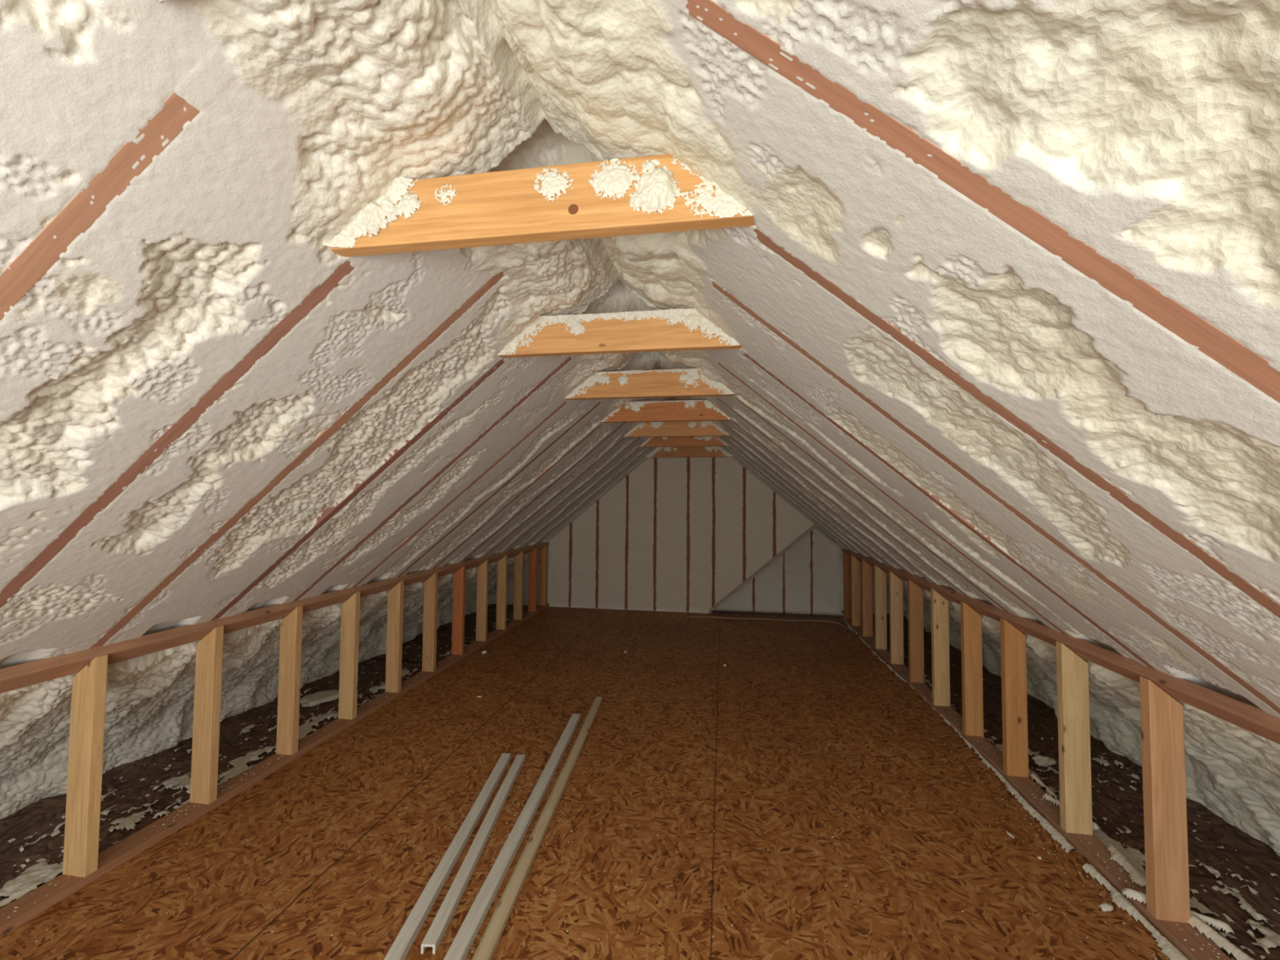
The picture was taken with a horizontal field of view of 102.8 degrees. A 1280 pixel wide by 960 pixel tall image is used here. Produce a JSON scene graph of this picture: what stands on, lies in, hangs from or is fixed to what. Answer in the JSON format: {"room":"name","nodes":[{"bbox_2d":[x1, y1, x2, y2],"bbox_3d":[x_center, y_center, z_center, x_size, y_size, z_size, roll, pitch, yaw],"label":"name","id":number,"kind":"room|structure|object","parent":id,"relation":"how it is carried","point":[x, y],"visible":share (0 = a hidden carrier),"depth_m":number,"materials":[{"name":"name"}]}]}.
{"room":"attic","nodes":[
{"label":"attic","id":0,"kind":"room"},
{"bbox_2d":[0,0,1279,856],"bbox_3d":[0.044,0.283,2.762,4.929,2.287,7.445,0,-2,9],"label":"insulation","id":1,"kind":"structure","parent":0,"point":[1147,131],"depth_m":0.96,"materials":[{"name":"plastic"}]},
{"bbox_2d":[0,542,549,693],"bbox_3d":[-1.680,0.645,2.764,0.096,0.085,6.865,0,-2,9],"label":"plate","id":2,"kind":"object","parent":1,"relation":"attached to","point":[25,674],"visible":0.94,"depth_m":2.02,"materials":[{"name":"brown wood"}]},
{"bbox_2d":[0,92,199,320],"bbox_3d":[-1.259,-0.146,0.830,1.797,1.531,0.038,0,-2,9],"label":"rafter","id":3,"kind":"object","parent":2,"relation":"on","point":[78,215],"visible":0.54,"depth_m":0.77,"materials":[{"name":"brown wood"}]},
{"bbox_2d":[0,260,354,608],"bbox_3d":[-1.194,-0.130,1.231,1.797,1.531,0.038,0,-2,9],"label":"rafter","id":4,"kind":"object","parent":2,"relation":"on","point":[319,293],"visible":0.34,"depth_m":1.21,"materials":[{"name":"brown wood"}]},
{"bbox_2d":[322,154,755,257],"bbox_3d":[-0.203,-0.565,1.036,0.947,0.138,0.063,0,-2,9],"label":"tie","id":5,"kind":"object","parent":4,"relation":"attached to","point":[655,193],"visible":0.63,"depth_m":1.03,"materials":[{"name":"brown wood"}]},
{"bbox_2d":[210,359,505,620],"bbox_3d":[-1.063,-0.097,2.032,1.797,1.531,0.038,0,-2,9],"label":"rafter","id":6,"kind":"object","parent":2,"relation":"on","point":[329,513],"visible":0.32,"depth_m":2.03,"materials":[{"name":"brown wood"}]},
{"bbox_2d":[497,308,741,357],"bbox_3d":[-0.091,-0.532,1.841,0.946,0.138,0.062,0,-2,9],"label":"tie","id":7,"kind":"object","parent":6,"relation":"attached to","point":[672,329],"visible":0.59,"depth_m":1.83,"materials":[{"name":"brown wood"}]},
{"bbox_2d":[292,355,572,601],"bbox_3d":[-0.998,-0.080,2.433,1.797,1.531,0.038,0,-2,9],"label":"rafter","id":8,"kind":"object","parent":2,"relation":"on","point":[487,430],"visible":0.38,"depth_m":2.43,"materials":[{"name":"brown wood"}]},
{"bbox_2d":[352,401,566,587],"bbox_3d":[-0.933,-0.064,2.834,1.797,1.531,0.038,0,-2,9],"label":"rafter","id":9,"kind":"object","parent":2,"relation":"on","point":[406,540],"visible":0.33,"depth_m":2.84,"materials":[{"name":"brown wood"}]},
{"bbox_2d":[564,368,736,399],"bbox_3d":[0.039,-0.499,2.643,0.946,0.138,0.063,0,-2,9],"label":"tie","id":10,"kind":"object","parent":9,"relation":"attached to","point":[691,382],"visible":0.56,"depth_m":2.63,"materials":[{"name":"brown wood"}]},
{"bbox_2d":[397,401,600,577],"bbox_3d":[-0.868,-0.047,3.235,1.797,1.531,0.038,0,-2,9],"label":"rafter","id":11,"kind":"object","parent":2,"relation":"on","point":[599,402],"visible":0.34,"depth_m":3.23,"materials":[{"name":"brown wood"}]},
{"bbox_2d":[432,423,602,568],"bbox_3d":[-0.803,-0.030,3.635,1.797,1.531,0.038,0,-2,9],"label":"rafter","id":12,"kind":"object","parent":2,"relation":"on","point":[592,432],"visible":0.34,"depth_m":3.63,"materials":[{"name":"brown wood"}]},
{"bbox_2d":[600,400,732,422],"bbox_3d":[0.170,-0.465,3.444,0.946,0.137,0.062,0,-2,9],"label":"tie","id":13,"kind":"object","parent":12,"relation":"attached to","point":[681,410],"visible":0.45,"depth_m":3.44,"materials":[{"name":"brown wood"}]},
{"bbox_2d":[461,422,626,562],"bbox_3d":[-0.738,-0.014,4.036,1.797,1.531,0.038,0,-2,9],"label":"rafter","id":14,"kind":"object","parent":2,"relation":"on","point":[624,422],"visible":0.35,"depth_m":4.04,"materials":[{"name":"brown wood"}]},
{"bbox_2d":[484,437,625,556],"bbox_3d":[-0.673,0.003,4.437,1.797,1.531,0.038,0,-2,9],"label":"rafter","id":15,"kind":"object","parent":2,"relation":"on","point":[624,437],"visible":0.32,"depth_m":4.44,"materials":[{"name":"brown wood"}]},
{"bbox_2d":[623,421,730,437],"bbox_3d":[0.300,-0.432,4.245,0.947,0.138,0.062,0,-2,9],"label":"tie","id":16,"kind":"object","parent":15,"relation":"attached to","point":[671,428],"visible":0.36,"depth_m":4.24,"materials":[{"name":"brown wood"}]},
{"bbox_2d":[503,436,640,551],"bbox_3d":[-0.608,0.019,4.838,1.797,1.531,0.038,0,-2,9],"label":"rafter","id":17,"kind":"object","parent":2,"relation":"on","point":[639,437],"visible":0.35,"depth_m":4.84,"materials":[{"name":"brown wood"}]},
{"bbox_2d":[520,448,639,548],"bbox_3d":[-0.542,0.036,5.239,1.797,1.531,0.038,0,-2,9],"label":"rafter","id":18,"kind":"object","parent":2,"relation":"on","point":[638,448],"visible":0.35,"depth_m":5.24,"materials":[{"name":"brown wood"}]},
{"bbox_2d":[639,435,728,447],"bbox_3d":[0.430,-0.399,5.047,0.947,0.138,0.063,0,-2,9],"label":"tie","id":19,"kind":"object","parent":18,"relation":"attached to","point":[707,441],"visible":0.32,"depth_m":5.04,"materials":[{"name":"brown wood"}]},
{"bbox_2d":[535,447,650,544],"bbox_3d":[-0.477,0.052,5.639,1.797,1.531,0.038,0,-2,9],"label":"rafter","id":20,"kind":"object","parent":2,"relation":"on","point":[650,447],"visible":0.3,"depth_m":5.64,"materials":[{"name":"brown wood"}]},
{"bbox_2d":[548,457,647,541],"bbox_3d":[-0.412,0.069,6.040,1.797,1.531,0.038,0,-2,9],"label":"rafter","id":21,"kind":"object","parent":2,"relation":"on","point":[646,458],"visible":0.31,"depth_m":6.04,"materials":[{"name":"brown wood"}]},
{"bbox_2d":[644,446,733,457],"bbox_3d":[0.551,-0.327,5.793,0.986,0.138,0.063,0,-2,9],"label":"tie","id":22,"kind":"object","parent":21,"relation":"attached to","point":[668,451],"visible":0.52,"depth_m":5.79,"materials":[{"name":"brown wood"}]},
{"bbox_2d":[89,271,504,648],"bbox_3d":[-1.129,-0.113,1.631,1.797,1.531,0.038,0,-2,9],"label":"rafter","id":23,"kind":"object","parent":1,"relation":"attached to","point":[326,433],"visible":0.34,"depth_m":1.62,"materials":[{"name":"brown wood"}]},
{"bbox_2d":[725,448,853,551],"bbox_3d":[1.479,0.055,5.321,1.797,1.531,0.038,0,-2,9],"label":"rafter","id":24,"kind":"object","parent":1,"relation":"attached to","point":[726,448],"visible":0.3,"depth_m":5.30,"materials":[{"name":"brown wood"}]},
{"bbox_2d":[722,435,876,560],"bbox_3d":[1.349,0.022,4.520,1.797,1.531,0.038,0,-2,9],"label":"rafter","id":25,"kind":"object","parent":1,"relation":"attached to","point":[722,436],"visible":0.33,"depth_m":4.49,"materials":[{"name":"brown wood"}]},
{"bbox_2d":[731,436,893,567],"bbox_3d":[1.284,0.005,4.119,1.797,1.531,0.038,0,-2,9],"label":"rafter","id":26,"kind":"object","parent":1,"relation":"attached to","point":[731,437],"visible":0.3,"depth_m":4.10,"materials":[{"name":"brown wood"}]},
{"bbox_2d":[720,420,911,574],"bbox_3d":[1.218,-0.011,3.718,1.797,1.531,0.038,0,-2,9],"label":"rafter","id":27,"kind":"object","parent":1,"relation":"attached to","point":[812,494],"visible":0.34,"depth_m":3.69,"materials":[{"name":"brown wood"}]},
{"bbox_2d":[733,422,935,583],"bbox_3d":[1.153,-0.028,3.317,1.797,1.531,0.038,0,-2,9],"label":"rafter","id":28,"kind":"object","parent":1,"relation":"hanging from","point":[737,424],"visible":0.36,"depth_m":3.30,"materials":[{"name":"brown wood"}]},
{"bbox_2d":[715,396,966,595],"bbox_3d":[1.088,-0.044,2.917,1.797,1.531,0.038,0,-2,9],"label":"rafter","id":29,"kind":"object","parent":1,"relation":"attached to","point":[773,442],"visible":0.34,"depth_m":2.90,"materials":[{"name":"brown wood"}]},
{"bbox_2d":[741,351,1155,669],"bbox_3d":[0.893,-0.094,1.714,1.797,1.531,0.038,0,-2,9],"label":"rafter","id":30,"kind":"object","parent":1,"relation":"attached to","point":[971,526],"visible":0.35,"depth_m":1.67,"materials":[{"name":"brown wood"}]},
{"bbox_2d":[685,0,1279,403],"bbox_3d":[0.697,-0.144,0.512,1.797,1.531,0.038,0,-2,9],"label":"rafter","id":31,"kind":"object","parent":1,"relation":"attached to","point":[1251,367],"visible":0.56,"depth_m":0.56,"materials":[{"name":"brown wood"}]},
{"bbox_2d":[753,228,1279,617],"bbox_3d":[0.762,-0.127,0.912,1.797,1.531,0.038,0,-2,9],"label":"rafter","id":32,"kind":"object","parent":1,"relation":"attached to","point":[1260,597],"visible":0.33,"depth_m":0.92,"materials":[{"name":"brown wood"}]},
{"bbox_2d":[841,548,1279,744],"bbox_3d":[1.705,0.648,2.213,0.092,0.088,6.865,0,-2,9],"label":"plate","id":33,"kind":"object","parent":1,"relation":"attached to","point":[1255,720],"visible":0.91,"depth_m":1.66,"materials":[{"name":"brown wood"}]},
{"bbox_2d":[733,457,843,547],"bbox_3d":[1.544,0.071,5.722,1.797,1.531,0.038,0,-2,9],"label":"rafter","id":34,"kind":"object","parent":33,"relation":"on","point":[733,458],"visible":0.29,"depth_m":5.70,"materials":[{"name":"brown wood"}]},
{"bbox_2d":[732,448,862,555],"bbox_3d":[1.414,0.038,4.921,1.797,1.531,0.038,0,-2,9],"label":"rafter","id":35,"kind":"object","parent":33,"relation":"on","point":[732,449],"visible":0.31,"depth_m":4.90,"materials":[{"name":"brown wood"}]},
{"bbox_2d":[736,397,1008,612],"bbox_3d":[1.023,-0.061,2.516,1.797,1.531,0.038,0,-2,9],"label":"rafter","id":36,"kind":"object","parent":33,"relation":"on","point":[806,453],"visible":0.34,"depth_m":2.49,"materials":[{"name":"brown wood"}]},
{"bbox_2d":[717,362,1066,635],"bbox_3d":[0.958,-0.078,2.115,1.797,1.531,0.038,0,-2,9],"label":"rafter","id":37,"kind":"object","parent":33,"relation":"on","point":[719,364],"visible":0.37,"depth_m":2.09,"materials":[{"name":"brown wood"}]},
{"bbox_2d":[712,280,1279,714],"bbox_3d":[0.828,-0.111,1.313,1.797,1.531,0.038,0,-2,9],"label":"rafter","id":38,"kind":"object","parent":33,"relation":"on","point":[732,298],"visible":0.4,"depth_m":1.29,"materials":[{"name":"brown wood"}]},
{"bbox_2d":[0,604,1279,959],"bbox_3d":[0.043,1.389,2.673,5.500,0.020,7.400,0,-2,9],"label":"floor","id":39,"kind":"structure","parent":0,"point":[641,768],"depth_m":1.99,"materials":[{"name":"brown wood"}]},
{"bbox_2d":[0,607,526,906],"bbox_3d":[-1.860,1.394,3.639,0.536,0.017,4.896,0,-2,9],"label":"debris","id":40,"kind":"object","parent":39,"relation":"on","point":[39,873],"visible":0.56,"depth_m":2.09,"materials":[{"name":"beige plastic"}]},
{"bbox_2d":[0,603,549,937],"bbox_3d":[-1.681,1.353,2.735,0.095,0.030,6.865,0,-2,9],"label":"plate","id":41,"kind":"object","parent":39,"relation":"on","point":[117,854],"visible":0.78,"depth_m":2.01,"materials":[{"name":"brown wood"}]},
{"bbox_2d":[62,654,107,877],"bbox_3d":[-1.848,0.942,1.704,0.089,0.708,0.038,0,-2,9],"label":"stud","id":42,"kind":"object","parent":41,"relation":"on","point":[88,701],"visible":1,"depth_m":1.69,"materials":[{"name":"brown wood"}]},
{"bbox_2d":[189,625,223,804],"bbox_3d":[-1.783,0.958,2.105,0.089,0.708,0.038,0,-2,9],"label":"stud","id":43,"kind":"object","parent":41,"relation":"on","point":[209,651],"visible":1,"depth_m":2.09,"materials":[{"name":"brown wood"}]},
{"bbox_2d":[275,605,302,755],"bbox_3d":[-1.718,0.975,2.506,0.089,0.708,0.038,0,-2,9],"label":"stud","id":44,"kind":"object","parent":41,"relation":"on","point":[291,628],"visible":1,"depth_m":2.49,"materials":[{"name":"brown wood"}]},
{"bbox_2d":[337,591,359,719],"bbox_3d":[-1.653,0.991,2.907,0.089,0.708,0.038,0,-2,9],"label":"stud","id":45,"kind":"object","parent":41,"relation":"on","point":[350,609],"visible":1,"depth_m":2.89,"materials":[{"name":"brown wood"}]},
{"bbox_2d":[385,580,404,693],"bbox_3d":[-1.588,1.008,3.308,0.089,0.708,0.038,0,-2,9],"label":"stud","id":46,"kind":"object","parent":41,"relation":"on","point":[395,596],"visible":1,"depth_m":3.29,"materials":[{"name":"brown wood"}]},
{"bbox_2d":[422,572,438,671],"bbox_3d":[-1.522,1.024,3.708,0.089,0.708,0.038,0,-2,9],"label":"stud","id":47,"kind":"object","parent":41,"relation":"on","point":[429,617],"visible":1,"depth_m":3.69,"materials":[{"name":"brown wood"}]},
{"bbox_2d":[451,564,466,654],"bbox_3d":[-1.457,1.041,4.109,0.089,0.708,0.038,0,-2,9],"label":"stud","id":48,"kind":"object","parent":41,"relation":"on","point":[459,577],"visible":1,"depth_m":4.09,"materials":[{"name":"brown wood"}]},
{"bbox_2d":[475,559,488,641],"bbox_3d":[-1.392,1.057,4.510,0.089,0.708,0.038,0,-2,9],"label":"stud","id":49,"kind":"object","parent":41,"relation":"on","point":[482,570],"visible":1,"depth_m":4.49,"materials":[{"name":"brown wood"}]},
{"bbox_2d":[496,555,507,629],"bbox_3d":[-1.327,1.074,4.911,0.089,0.708,0.038,0,-2,9],"label":"stud","id":50,"kind":"object","parent":41,"relation":"on","point":[502,565],"visible":1,"depth_m":4.89,"materials":[{"name":"brown wood"}]},
{"bbox_2d":[513,551,524,619],"bbox_3d":[-1.262,1.091,5.312,0.089,0.708,0.038,0,-2,9],"label":"stud","id":51,"kind":"object","parent":41,"relation":"on","point":[518,560],"visible":1,"depth_m":5.29,"materials":[{"name":"brown wood"}]},
{"bbox_2d":[528,546,537,611],"bbox_3d":[-1.197,1.107,5.712,0.089,0.708,0.038,0,-2,9],"label":"stud","id":52,"kind":"object","parent":41,"relation":"on","point":[533,556],"visible":1,"depth_m":5.69,"materials":[{"name":"brown wood"}]},
{"bbox_2d":[538,544,547,605],"bbox_3d":[-1.145,1.120,6.033,0.089,0.708,0.038,0,-2,9],"label":"stud","id":53,"kind":"object","parent":41,"relation":"on","point":[543,557],"visible":1,"depth_m":6.01,"materials":[{"name":"brown wood"}]},
{"bbox_2d":[299,689,338,706],"bbox_3d":[-2.020,1.369,3.231,0.196,0.032,0.265,-1,-3,26],"label":"chunk","id":54,"kind":"object","parent":39,"relation":"on","point":[319,697],"visible":0.94,"depth_m":3.19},
{"bbox_2d":[379,682,385,688],"bbox_3d":[-1.677,1.385,3.457,0.154,0.024,0.126,1,-2,-14],"label":"chunk","id":55,"kind":"object","parent":39,"relation":"on","point":[383,686],"visible":0.28,"depth_m":3.41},
{"bbox_2d":[370,657,436,662],"bbox_3d":[-1.884,1.411,4.003,0.671,0.012,0.018,0,-2,12],"label":"cord","id":56,"kind":"object","parent":39,"relation":"on","point":[371,657],"visible":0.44,"depth_m":3.99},
{"bbox_2d":[401,669,410,677],"bbox_3d":[-1.731,1.394,3.687,0.154,0.024,0.161,3,-3,-42],"label":"chunk","id":57,"kind":"object","parent":39,"relation":"on","point":[404,672],"visible":0.37,"depth_m":3.68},
{"bbox_2d":[404,625,452,643],"bbox_3d":[-1.942,1.445,4.860,0.022,0.012,0.788,0,-2,17],"label":"cord","id":58,"kind":"object","parent":39,"relation":"on","point":[451,625],"visible":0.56,"depth_m":4.67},
{"bbox_2d":[383,753,511,959],"bbox_3d":[-0.662,1.331,1.944,0.046,0.026,1.132,0,-2,1],"label":"channel","id":59,"kind":"object","parent":39,"relation":"on","point":[399,949],"visible":1,"depth_m":1.71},
{"bbox_2d":[420,754,524,954],"bbox_3d":[-0.587,1.333,1.963,0.042,0.026,1.069,0,-2,1],"label":"channel","id":60,"kind":"object","parent":39,"relation":"on","point":[433,937],"visible":1,"depth_m":1.74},
{"bbox_2d":[443,713,580,959],"bbox_3d":[-0.451,1.336,2.036,0.048,0.027,1.885,0,-2,5],"label":"channel","id":61,"kind":"object","parent":39,"relation":"on","point":[463,941],"visible":1,"depth_m":1.78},
{"bbox_2d":[471,696,601,959],"bbox_3d":[-0.363,1.343,2.163,0.050,0.026,2.165,0,-2,5],"label":"wood strip","id":62,"kind":"object","parent":39,"relation":"on","point":[487,945],"visible":1,"depth_m":1.81,"materials":[{"name":"beige wood"}]},
{"bbox_2d":[35,611,1167,959],"bbox_3d":[0.158,1.407,3.414,3.255,0.005,4.504,0,-2,9],"label":"crumbs","id":63,"kind":"object","parent":39,"relation":"on","point":[556,611],"visible":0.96,"depth_m":1.96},
{"bbox_2d":[2,607,1279,959],"bbox_3d":[0.131,1.391,3.374,4.664,0.035,4.610,0,-2,9],"label":"crumbs","id":64,"kind":"object","parent":39,"relation":"on","point":[1185,940],"visible":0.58,"depth_m":2.18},
{"bbox_2d":[686,616,853,632],"bbox_3d":[1.363,1.496,5.454,1.690,0.010,0.381,0,-2,21],"label":"cord","id":65,"kind":"object","parent":39,"relation":"on","point":[686,616],"visible":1,"depth_m":5.49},
{"bbox_2d":[844,620,1189,959],"bbox_3d":[1.785,1.399,3.098,0.068,0.021,4.796,0,-2,9],"label":"bead","id":66,"kind":"object","parent":39,"relation":"on","point":[1169,949],"visible":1,"depth_m":1.75},
{"bbox_2d":[841,615,1231,959],"bbox_3d":[1.697,1.357,2.185,0.095,0.030,6.865,0,-2,9],"label":"plate","id":67,"kind":"object","parent":39,"relation":"on","point":[1089,851],"visible":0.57,"depth_m":1.89,"materials":[{"name":"brown wood"}]},
{"bbox_2d":[843,551,851,618],"bbox_3d":[2.234,1.125,5.484,0.089,0.708,0.038,0,-2,9],"label":"stud","id":68,"kind":"object","parent":67,"relation":"on","point":[846,558],"visible":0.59,"depth_m":5.47,"materials":[{"name":"brown wood"}]},
{"bbox_2d":[850,555,861,626],"bbox_3d":[2.182,1.111,5.163,0.089,0.708,0.038,0,-2,9],"label":"stud","id":69,"kind":"object","parent":67,"relation":"on","point":[855,565],"visible":1,"depth_m":5.15,"materials":[{"name":"brown wood"}]},
{"bbox_2d":[861,559,873,636],"bbox_3d":[2.117,1.095,4.762,0.089,0.708,0.038,0,-2,9],"label":"stud","id":70,"kind":"object","parent":67,"relation":"on","point":[866,570],"visible":1,"depth_m":4.74,"materials":[{"name":"brown wood"}]},
{"bbox_2d":[874,564,887,648],"bbox_3d":[2.052,1.078,4.362,0.089,0.708,0.038,0,-2,9],"label":"stud","id":71,"kind":"object","parent":67,"relation":"on","point":[880,576],"visible":1,"depth_m":4.34,"materials":[{"name":"brown wood"}]},
{"bbox_2d":[888,570,903,664],"bbox_3d":[1.986,1.062,3.961,0.089,0.708,0.038,0,-2,9],"label":"stud","id":72,"kind":"object","parent":67,"relation":"on","point":[895,584],"visible":1,"depth_m":3.94,"materials":[{"name":"brown wood"}]},
{"bbox_2d":[907,578,924,683],"bbox_3d":[1.921,1.045,3.560,0.089,0.708,0.038,0,-2,9],"label":"stud","id":73,"kind":"object","parent":67,"relation":"on","point":[915,593],"visible":1,"depth_m":3.54,"materials":[{"name":"brown wood"}]},
{"bbox_2d":[930,588,950,706],"bbox_3d":[1.856,1.029,3.159,0.089,0.708,0.038,0,-2,9],"label":"stud","id":74,"kind":"object","parent":67,"relation":"on","point":[939,604],"visible":1,"depth_m":3.14,"materials":[{"name":"brown wood"}]},
{"bbox_2d":[960,600,983,736],"bbox_3d":[1.791,1.012,2.758,0.089,0.708,0.038,0,-2,9],"label":"stud","id":75,"kind":"object","parent":67,"relation":"on","point":[971,620],"visible":1,"depth_m":2.74,"materials":[{"name":"brown wood"}]},
{"bbox_2d":[1000,617,1028,777],"bbox_3d":[1.726,0.996,2.357,0.089,0.708,0.038,0,-2,9],"label":"stud","id":76,"kind":"object","parent":67,"relation":"on","point":[1013,642],"visible":1,"depth_m":2.34,"materials":[{"name":"brown wood"}]},
{"bbox_2d":[1055,640,1093,835],"bbox_3d":[1.661,0.979,1.957,0.089,0.708,0.038,0,-2,9],"label":"stud","id":77,"kind":"object","parent":67,"relation":"on","point":[1072,671],"visible":1,"depth_m":1.94,"materials":[{"name":"brown wood"}]},
{"bbox_2d":[1030,773,1254,959],"bbox_3d":[1.672,1.316,1.811,0.212,0.023,1.040,0,-2,9],"label":"bead","id":78,"kind":"object","parent":67,"relation":"on","point":[1197,920],"visible":0.8,"depth_m":1.52},
{"bbox_2d":[1139,675,1190,923],"bbox_3d":[1.596,0.963,1.556,0.089,0.708,0.038,0,-2,9],"label":"stud","id":79,"kind":"object","parent":67,"relation":"on","point":[1162,717],"visible":1,"depth_m":1.54,"materials":[{"name":"brown wood"}]},
{"bbox_2d":[1031,755,1056,766],"bbox_3d":[1.973,1.367,2.497,0.121,0.040,0.074,1,-2,-5],"label":"chunk","id":80,"kind":"object","parent":39,"relation":"on","point":[1042,761],"visible":1,"depth_m":2.48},
{"bbox_2d":[905,650,1279,959],"bbox_3d":[2.169,1.404,3.071,0.536,0.015,4.650,0,-2,9],"label":"debris","id":81,"kind":"object","parent":39,"relation":"on","point":[1135,856],"visible":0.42,"depth_m":1.75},
{"bbox_2d":[1099,902,1113,911],"bbox_3d":[1.465,1.339,1.604,0.051,0.017,0.027,2,-3,-25],"label":"chunk","id":82,"kind":"object","parent":39,"relation":"on","point":[1105,907],"visible":1,"depth_m":1.60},
{"bbox_2d":[492,457,813,613],"bbox_3d":[-0.096,0.446,6.006,4.154,2.270,0.038,0,-2,9],"label":"wall","id":83,"kind":"structure","parent":0,"point":[671,588],"depth_m":5.91,"materials":[{"name":"plastic"}]},
{"bbox_2d":[568,523,572,607],"bbox_3d":[-0.823,1.013,6.133,0.038,0.995,0.091,0,-2,9],"label":"stud","id":84,"kind":"object","parent":83,"relation":"attached to","point":[571,524],"visible":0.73,"depth_m":6.09,"materials":[{"name":"brown wood"}]},
{"bbox_2d":[595,500,599,608],"bbox_3d":[-0.498,0.877,6.087,0.039,1.268,0.090,0,-2,9],"label":"stud","id":85,"kind":"object","parent":83,"relation":"attached to","point":[597,501],"visible":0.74,"depth_m":6.04,"materials":[{"name":"brown wood"}]},
{"bbox_2d":[624,475,629,609],"bbox_3d":[-0.148,0.730,6.036,0.040,1.563,0.089,0,-2,9],"label":"stud","id":86,"kind":"object","parent":83,"relation":"attached to","point":[627,476],"visible":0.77,"depth_m":5.99,"materials":[{"name":"brown wood"}]},
{"bbox_2d":[653,457,657,610],"bbox_3d":[0.182,0.597,5.987,0.039,1.830,0.089,0,-2,9],"label":"stud","id":87,"kind":"object","parent":83,"relation":"attached to","point":[655,458],"visible":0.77,"depth_m":5.94,"materials":[{"name":"brown wood"}]},
{"bbox_2d":[686,457,689,612],"bbox_3d":[0.562,0.598,5.926,0.039,1.830,0.090,0,-2,9],"label":"stud","id":88,"kind":"object","parent":83,"relation":"attached to","point":[688,458],"visible":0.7,"depth_m":5.88,"materials":[{"name":"brown wood"}]},
{"bbox_2d":[711,457,715,606],"bbox_3d":[0.847,0.563,5.881,0.039,1.760,0.090,0,-2,9],"label":"stud","id":89,"kind":"object","parent":83,"relation":"attached to","point":[713,458],"visible":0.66,"depth_m":5.83,"materials":[{"name":"brown wood"}]},
{"bbox_2d":[742,467,746,582],"bbox_3d":[1.187,0.506,5.827,0.040,1.289,0.090,0,-2,9],"label":"stud","id":90,"kind":"object","parent":83,"relation":"attached to","point":[744,468],"visible":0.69,"depth_m":5.78,"materials":[{"name":"brown wood"}]},
{"bbox_2d":[708,524,816,613],"bbox_3d":[1.409,1.004,5.941,1.198,1.048,0.447,0,-2,9],"label":"bulkhead","id":91,"kind":"object","parent":83,"relation":"attached to","point":[814,526],"visible":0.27,"depth_m":5.72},
{"bbox_2d":[772,492,776,557],"bbox_3d":[1.514,0.503,5.775,0.039,0.729,0.089,0,-2,9],"label":"stud","id":92,"kind":"object","parent":83,"relation":"attached to","point":[774,510],"visible":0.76,"depth_m":5.73,"materials":[{"name":"brown wood"}]},
{"bbox_2d":[710,610,844,618],"bbox_3d":[0.595,1.595,6.071,3.600,0.030,0.505,0,-2,9],"label":"floor","id":93,"kind":"structure","parent":0,"point":[789,615],"depth_m":6.03,"materials":[{"name":"brown wood"}]},
{"bbox_2d":[713,528,844,615],"bbox_3d":[1.674,0.566,6.157,1.700,2.130,0.022,0,-2,9],"label":"wall","id":94,"kind":"structure","parent":0,"point":[828,563],"depth_m":6.08,"materials":[{"name":"plastic"}]},
{"bbox_2d":[752,577,755,611],"bbox_3d":[1.383,0.967,6.233,0.038,1.330,0.089,0,-2,9],"label":"stud","id":95,"kind":"object","parent":94,"relation":"attached to","point":[753,578],"visible":0.19,"depth_m":6.17,"materials":[{"name":"brown wood"}]},
{"bbox_2d":[782,552,785,613],"bbox_3d":[1.732,0.967,6.176,0.040,1.330,0.089,0,-2,9],"label":"stud","id":96,"kind":"object","parent":94,"relation":"attached to","point":[784,579],"visible":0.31,"depth_m":6.12,"materials":[{"name":"brown wood"}]},
{"bbox_2d":[809,530,813,613],"bbox_3d":[2.049,1.095,6.120,0.038,1.076,0.090,0,-2,9],"label":"stud","id":97,"kind":"object","parent":94,"relation":"attached to","point":[811,532],"visible":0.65,"depth_m":6.08,"materials":[{"name":"brown wood"}]},
{"bbox_2d":[861,581,889,613],"bbox_3d":[2.867,0.948,5.863,0.950,1.300,0.030,0,-2,9],"label":"wall","id":98,"kind":"structure","parent":0,"point":[887,591],"depth_m":5.85,"materials":[{"name":"plastic"}]}
]}

